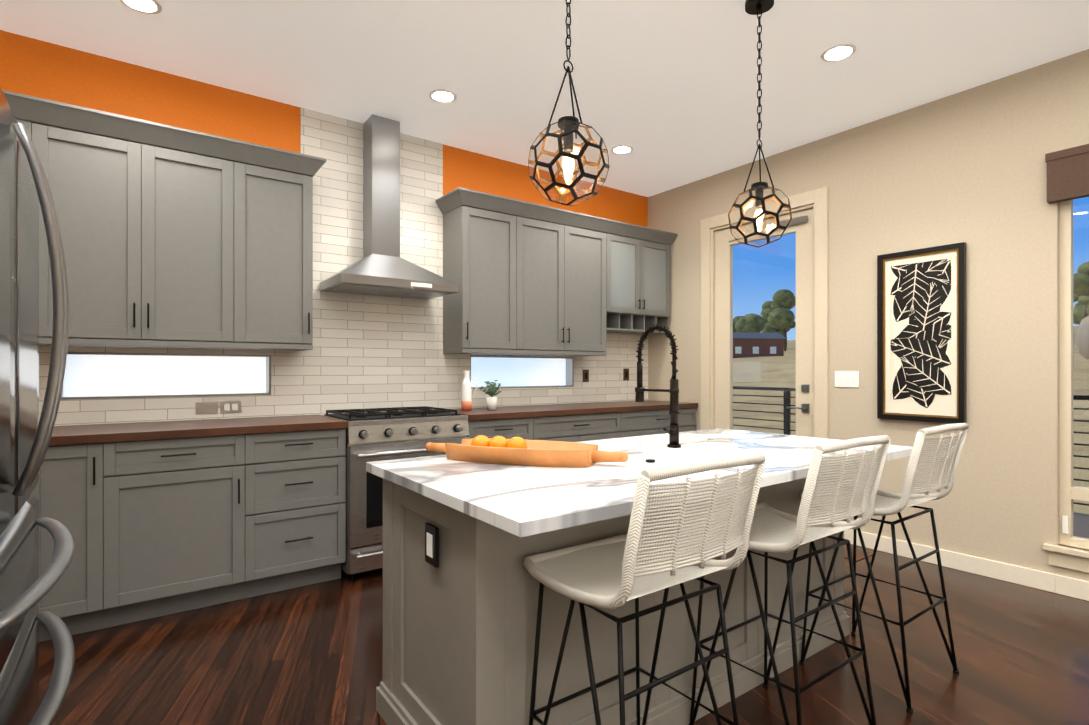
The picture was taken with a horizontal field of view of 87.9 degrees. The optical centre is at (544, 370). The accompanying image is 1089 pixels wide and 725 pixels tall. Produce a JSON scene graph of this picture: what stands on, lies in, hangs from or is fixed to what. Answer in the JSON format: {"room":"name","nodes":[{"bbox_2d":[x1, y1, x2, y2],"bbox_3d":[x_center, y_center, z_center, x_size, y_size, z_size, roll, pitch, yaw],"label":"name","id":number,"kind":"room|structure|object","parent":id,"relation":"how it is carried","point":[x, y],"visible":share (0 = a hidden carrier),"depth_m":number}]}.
{"room":"kitchen","nodes":[
{"label":"kitchen","id":0,"kind":"room"},
{"bbox_2d":[0,30,647,226],"bbox_3d":[-1.091,-0.275,4.301,5.550,3.070,0.200,0,0,-36],"label":"wall","id":1,"kind":"structure","parent":0,"point":[29,66],"depth_m":3.45},
{"bbox_2d":[26,98,249,345],"bbox_3d":[-2.213,-0.727,3.149,0.930,1.135,0.318,0,0,-36],"label":"upper cabinet","id":2,"kind":"object","parent":1,"relation":"attached to","point":[176,237],"depth_m":3.01},
{"bbox_2d":[60,352,270,399],"bbox_3d":[-2.237,0.030,3.412,1.050,0.260,0.115,0,0,-36],"label":"slot window","id":3,"kind":"structure","parent":1,"relation":"in","point":[95,375],"depth_m":3.40},
{"bbox_2d":[250,146,317,349],"bbox_3d":[-1.734,-0.727,3.499,0.494,1.135,0.318,0,0,-36],"label":"upper cabinet","id":4,"kind":"object","parent":1,"relation":"attached to","point":[281,185],"depth_m":3.41},
{"bbox_2d":[39,107,647,425],"bbox_3d":[-1.066,-0.700,4.266,5.150,2.120,0.126,0,0,-36],"label":"wall tile","id":5,"kind":"structure","parent":1,"relation":"attached to","point":[369,351],"depth_m":4.00},
{"bbox_2d":[196,402,217,413],"bbox_3d":[-2.064,0.230,3.454,0.116,0.072,0.007,0,0,-36],"label":"electrical outlet","id":6,"kind":"object","parent":5,"relation":"attached to","point":[206,407],"visible":1,"depth_m":3.45},
{"bbox_2d":[220,401,240,412],"bbox_3d":[-1.959,0.230,3.531,0.116,0.072,0.007,0,0,-36],"label":"electrical outlet","id":7,"kind":"object","parent":5,"relation":"attached to","point":[230,407],"visible":1,"depth_m":3.53},
{"bbox_2d":[583,370,588,381],"bbox_3d":[0.383,0.051,5.240,0.072,0.116,0.007,0,0,-36],"label":"electrical outlet","id":8,"kind":"object","parent":5,"relation":"attached to","point":[585,375],"visible":1,"depth_m":5.24},
{"bbox_2d":[623,369,628,379],"bbox_3d":[0.803,0.041,5.547,0.072,0.116,0.007,0,0,-36],"label":"electrical outlet","id":9,"kind":"object","parent":5,"relation":"attached to","point":[625,374],"visible":1,"depth_m":5.54},
{"bbox_2d":[319,114,458,299],"bbox_3d":[-1.063,-1.147,3.881,0.800,1.222,0.496,0,0,-36],"label":"range hood","id":10,"kind":"object","parent":1,"relation":"attached to","point":[381,267],"visible":1,"depth_m":3.90},
{"bbox_2d":[440,191,523,354],"bbox_3d":[-0.479,-0.727,4.415,0.533,1.135,0.318,0,0,-36],"label":"upper cabinet","id":11,"kind":"object","parent":1,"relation":"attached to","point":[483,236],"depth_m":4.28},
{"bbox_2d":[470,355,572,388],"bbox_3d":[-0.202,0.016,4.897,1.070,0.270,0.115,0,0,-36],"label":"slot window","id":12,"kind":"structure","parent":1,"relation":"in","point":[520,372],"depth_m":4.94},
{"bbox_2d":[504,203,611,354],"bbox_3d":[0.070,-0.726,4.815,1.063,1.135,0.318,0,0,-36],"label":"upper cabinet","id":13,"kind":"object","parent":1,"relation":"attached to","point":[529,278],"depth_m":4.69},
{"bbox_2d":[0,0,1088,196],"bbox_3d":[1.208,-1.811,1.151,5.550,0.100,8.000,0,0,-36],"label":"ceiling","id":14,"kind":"structure","parent":0,"point":[666,90],"depth_m":3.20},
{"bbox_2d":[119,0,161,13],"bbox_3d":[-1.932,-1.756,2.697,0.176,0.008,0.176,0,0,-36],"label":"recessed light","id":15,"kind":"object","parent":14,"relation":"in","point":[148,6],"visible":1,"depth_m":2.72},
{"bbox_2d":[429,89,456,102],"bbox_3d":[-0.650,-1.756,3.620,0.176,0.008,0.176,0,0,-36],"label":"recessed light","id":16,"kind":"object","parent":14,"relation":"in","point":[442,96],"visible":1,"depth_m":3.61},
{"bbox_2d":[528,0,609,205],"bbox_3d":[0.085,-1.172,2.002,0.287,1.175,0.284,0,0,-36],"label":"pendant light","id":17,"kind":"object","parent":14,"relation":"hanging from","point":[569,126],"visible":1,"depth_m":1.99},
{"bbox_2d":[611,145,632,153],"bbox_3d":[0.618,-1.755,4.496,0.176,0.008,0.176,0,0,-36],"label":"recessed light","id":18,"kind":"object","parent":14,"relation":"in","point":[622,149],"visible":1,"depth_m":4.48},
{"bbox_2d":[728,0,791,246],"bbox_3d":[1.022,-1.172,2.686,0.287,1.175,0.284,0,0,-36],"label":"pendant light","id":19,"kind":"object","parent":14,"relation":"hanging from","point":[756,7],"visible":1,"depth_m":2.67},
{"bbox_2d":[821,43,856,61],"bbox_3d":[1.628,-1.756,3.128,0.176,0.008,0.176,0,0,-36],"label":"recessed light","id":20,"kind":"object","parent":14,"relation":"in","point":[838,52],"visible":1,"depth_m":3.12},
{"bbox_2d":[39,544,1088,724],"bbox_3d":[1.208,1.309,1.149,5.550,0.100,8.000,0,0,-36],"label":"floor","id":21,"kind":"structure","parent":0,"point":[311,654],"depth_m":2.43},
{"bbox_2d":[0,88,74,724],"bbox_3d":[-1.297,0.356,0.938,0.793,1.805,0.910,0,0,-36],"label":"refrigerator","id":22,"kind":"object","parent":21,"relation":"on","point":[25,431],"visible":1,"depth_m":1.12},
{"bbox_2d":[31,443,122,641],"bbox_3d":[-2.362,0.800,2.857,0.345,0.920,0.612,0,0,-36],"label":"base cabinet","id":23,"kind":"object","parent":21,"relation":"on","point":[79,486],"depth_m":2.65},
{"bbox_2d":[123,435,246,623],"bbox_3d":[-2.053,0.800,3.083,0.659,0.920,0.612,0,0,-36],"label":"base cabinet","id":24,"kind":"object","parent":21,"relation":"on","point":[160,518],"depth_m":2.88},
{"bbox_2d":[48,415,346,446],"bbox_3d":[-1.921,0.320,3.165,1.420,0.040,0.635,0,0,-36],"label":"countertop","id":25,"kind":"structure","parent":24,"relation":"on","point":[184,429],"depth_m":2.98},
{"bbox_2d":[247,427,346,597],"bbox_3d":[-1.595,0.800,3.417,0.595,0.920,0.612,0,0,-36],"label":"base cabinet","id":26,"kind":"object","parent":21,"relation":"on","point":[296,480],"depth_m":3.19},
{"bbox_2d":[323,406,468,579],"bbox_3d":[-0.994,0.765,3.785,0.796,0.990,0.708,0,0,-36],"label":"range","id":27,"kind":"object","parent":21,"relation":"on","point":[374,434],"visible":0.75,"depth_m":3.42},
{"bbox_2d":[467,418,544,439],"bbox_3d":[-0.456,0.800,4.248,0.605,0.920,0.612,0,0,-36],"label":"base cabinet","id":28,"kind":"object","parent":21,"relation":"on","point":[508,428],"depth_m":4.03},
{"bbox_2d":[545,410,628,441],"bbox_3d":[0.120,0.800,4.668,0.939,0.920,0.612,0,0,-36],"label":"base cabinet","id":29,"kind":"object","parent":21,"relation":"on","point":[575,422],"depth_m":4.45},
{"bbox_2d":[449,400,696,421],"bbox_3d":[0.269,0.320,4.763,2.384,0.040,0.635,0,0,-36],"label":"countertop","id":30,"kind":"structure","parent":29,"relation":"on","point":[481,414],"depth_m":4.45},
{"bbox_2d":[376,440,849,724],"bbox_3d":[0.416,0.817,2.395,2.036,0.886,0.741,0,0,-36],"label":"kitchen island","id":31,"kind":"object","parent":21,"relation":"on","point":[470,525],"depth_m":1.84},
{"bbox_2d":[366,444,733,539],"bbox_3d":[-0.022,0.356,1.918,0.830,0.034,1.030,0,0,-36],"label":"island countertop","id":32,"kind":"structure","parent":31,"relation":"on","point":[535,489],"depth_m":1.71},
{"bbox_2d":[558,432,863,487],"bbox_3d":[0.637,0.357,2.398,0.800,0.034,1.030,0,0,-36],"label":"island countertop","id":33,"kind":"structure","parent":31,"relation":"on","point":[782,465],"depth_m":2.28},
{"bbox_2d":[674,428,912,460],"bbox_3d":[1.150,0.357,2.773,0.470,0.034,1.030,0,0,-36],"label":"island countertop","id":34,"kind":"structure","parent":31,"relation":"on","point":[783,441],"depth_m":2.77},
{"bbox_2d":[523,453,765,724],"bbox_3d":[0.260,0.733,1.524,0.474,1.052,0.509,0,0,-36],"label":"stool","id":35,"kind":"object","parent":21,"relation":"on","point":[614,572],"visible":1,"depth_m":1.42},
{"bbox_2d":[629,406,696,436],"bbox_3d":[0.814,0.801,5.175,1.018,0.920,0.612,0,0,-36],"label":"base cabinet","id":36,"kind":"object","parent":21,"relation":"on","point":[641,422],"depth_m":4.91},
{"bbox_2d":[689,435,890,724],"bbox_3d":[0.831,0.733,1.929,0.474,1.052,0.509,0,0,-36],"label":"stool","id":37,"kind":"object","parent":21,"relation":"on","point":[772,530],"visible":0.85,"depth_m":1.81},
{"bbox_2d":[844,545,872,560],"bbox_3d":[2.076,1.256,3.937,0.260,0.008,0.320,0,0,-36],"label":"floor vent","id":38,"kind":"object","parent":21,"relation":"in","point":[859,554],"visible":0.4,"depth_m":3.87},
{"bbox_2d":[799,423,968,712],"bbox_3d":[1.423,0.733,2.373,0.475,1.052,0.509,0,0,-36],"label":"stool","id":39,"kind":"object","parent":21,"relation":"on","point":[888,503],"visible":0.92,"depth_m":2.24},
{"bbox_2d":[648,49,1088,580],"bbox_3d":[3.369,-0.275,2.727,0.200,3.070,8.000,0,0,-36],"label":"wall","id":40,"kind":"structure","parent":0,"point":[969,167],"depth_m":3.55},
{"bbox_2d":[715,208,812,436],"bbox_3d":[1.800,-0.003,4.738,0.113,2.504,0.941,0,0,-36],"label":"patio door","id":41,"kind":"structure","parent":40,"relation":"in","point":[800,225],"depth_m":4.68},
{"bbox_2d":[701,187,827,438],"bbox_3d":[1.863,-0.059,4.773,0.220,2.640,1.170,0,0,-36],"label":"door frame","id":42,"kind":"structure","parent":40,"relation":"attached to","point":[817,199],"depth_m":4.39},
{"bbox_2d":[835,371,858,386],"bbox_3d":[2.211,0.065,4.135,0.010,0.116,0.170,0,0,-36],"label":"switch plate","id":43,"kind":"object","parent":40,"relation":"attached to","point":[846,378],"visible":1,"depth_m":4.13},
{"bbox_2d":[877,242,966,423],"bbox_3d":[2.482,-0.232,3.738,0.036,1.135,0.510,0,0,-36],"label":"framed art","id":44,"kind":"object","parent":40,"relation":"attached to","point":[921,341],"visible":1,"depth_m":3.72},
{"bbox_2d":[844,529,1088,600],"bbox_3d":[3.825,1.207,1.917,0.016,0.105,5.755,0,0,-36],"label":"baseboard","id":45,"kind":"structure","parent":40,"relation":"attached to","point":[1054,583],"depth_m":3.44},
{"bbox_2d":[1043,144,1088,572],"bbox_3d":[3.217,-0.060,2.888,0.255,2.330,0.980,0,0,-36],"label":"window","id":46,"kind":"structure","parent":40,"relation":"in","point":[1067,176],"depth_m":3.19},
{"label":"outside","id":47,"kind":"structure","parent":0,"visible":0},
{"bbox_2d":[733,326,1088,513],"bbox_3d":[159.110,-11.401,145.820,420.000,27.264,560.000,0,0,-36],"label":"ground","id":48,"kind":"structure","parent":47,"point":[739,369],"depth_m":27.15},
{"bbox_2d":[733,332,785,357],"bbox_3d":[30.485,-3.630,84.158,9.000,4.000,5.000,0,0,-4],"label":"barn","id":49,"kind":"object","parent":48,"relation":"on","point":[774,338],"depth_m":82.05},
{"bbox_2d":[733,262,1088,358],"bbox_3d":[59.077,-11.827,146.619,201.600,26.647,282.789,0,0,-36],"label":"trees","id":50,"kind":"object","parent":48,"relation":"on","point":[1083,337],"depth_m":106.93},
{"bbox_2d":[1073,512,1088,538],"bbox_3d":[3.996,1.335,4.174,2.480,0.090,9.000,0,0,-36],"label":"floor","id":51,"kind":"structure","parent":47,"point":[1080,522],"depth_m":4.73},
{"bbox_2d":[733,386,1088,505],"bbox_3d":[4.856,0.756,4.845,0.080,1.070,8.970,0,0,-36],"label":"deck railing","id":52,"kind":"object","parent":51,"relation":"on","point":[787,428],"depth_m":7.19}
]}

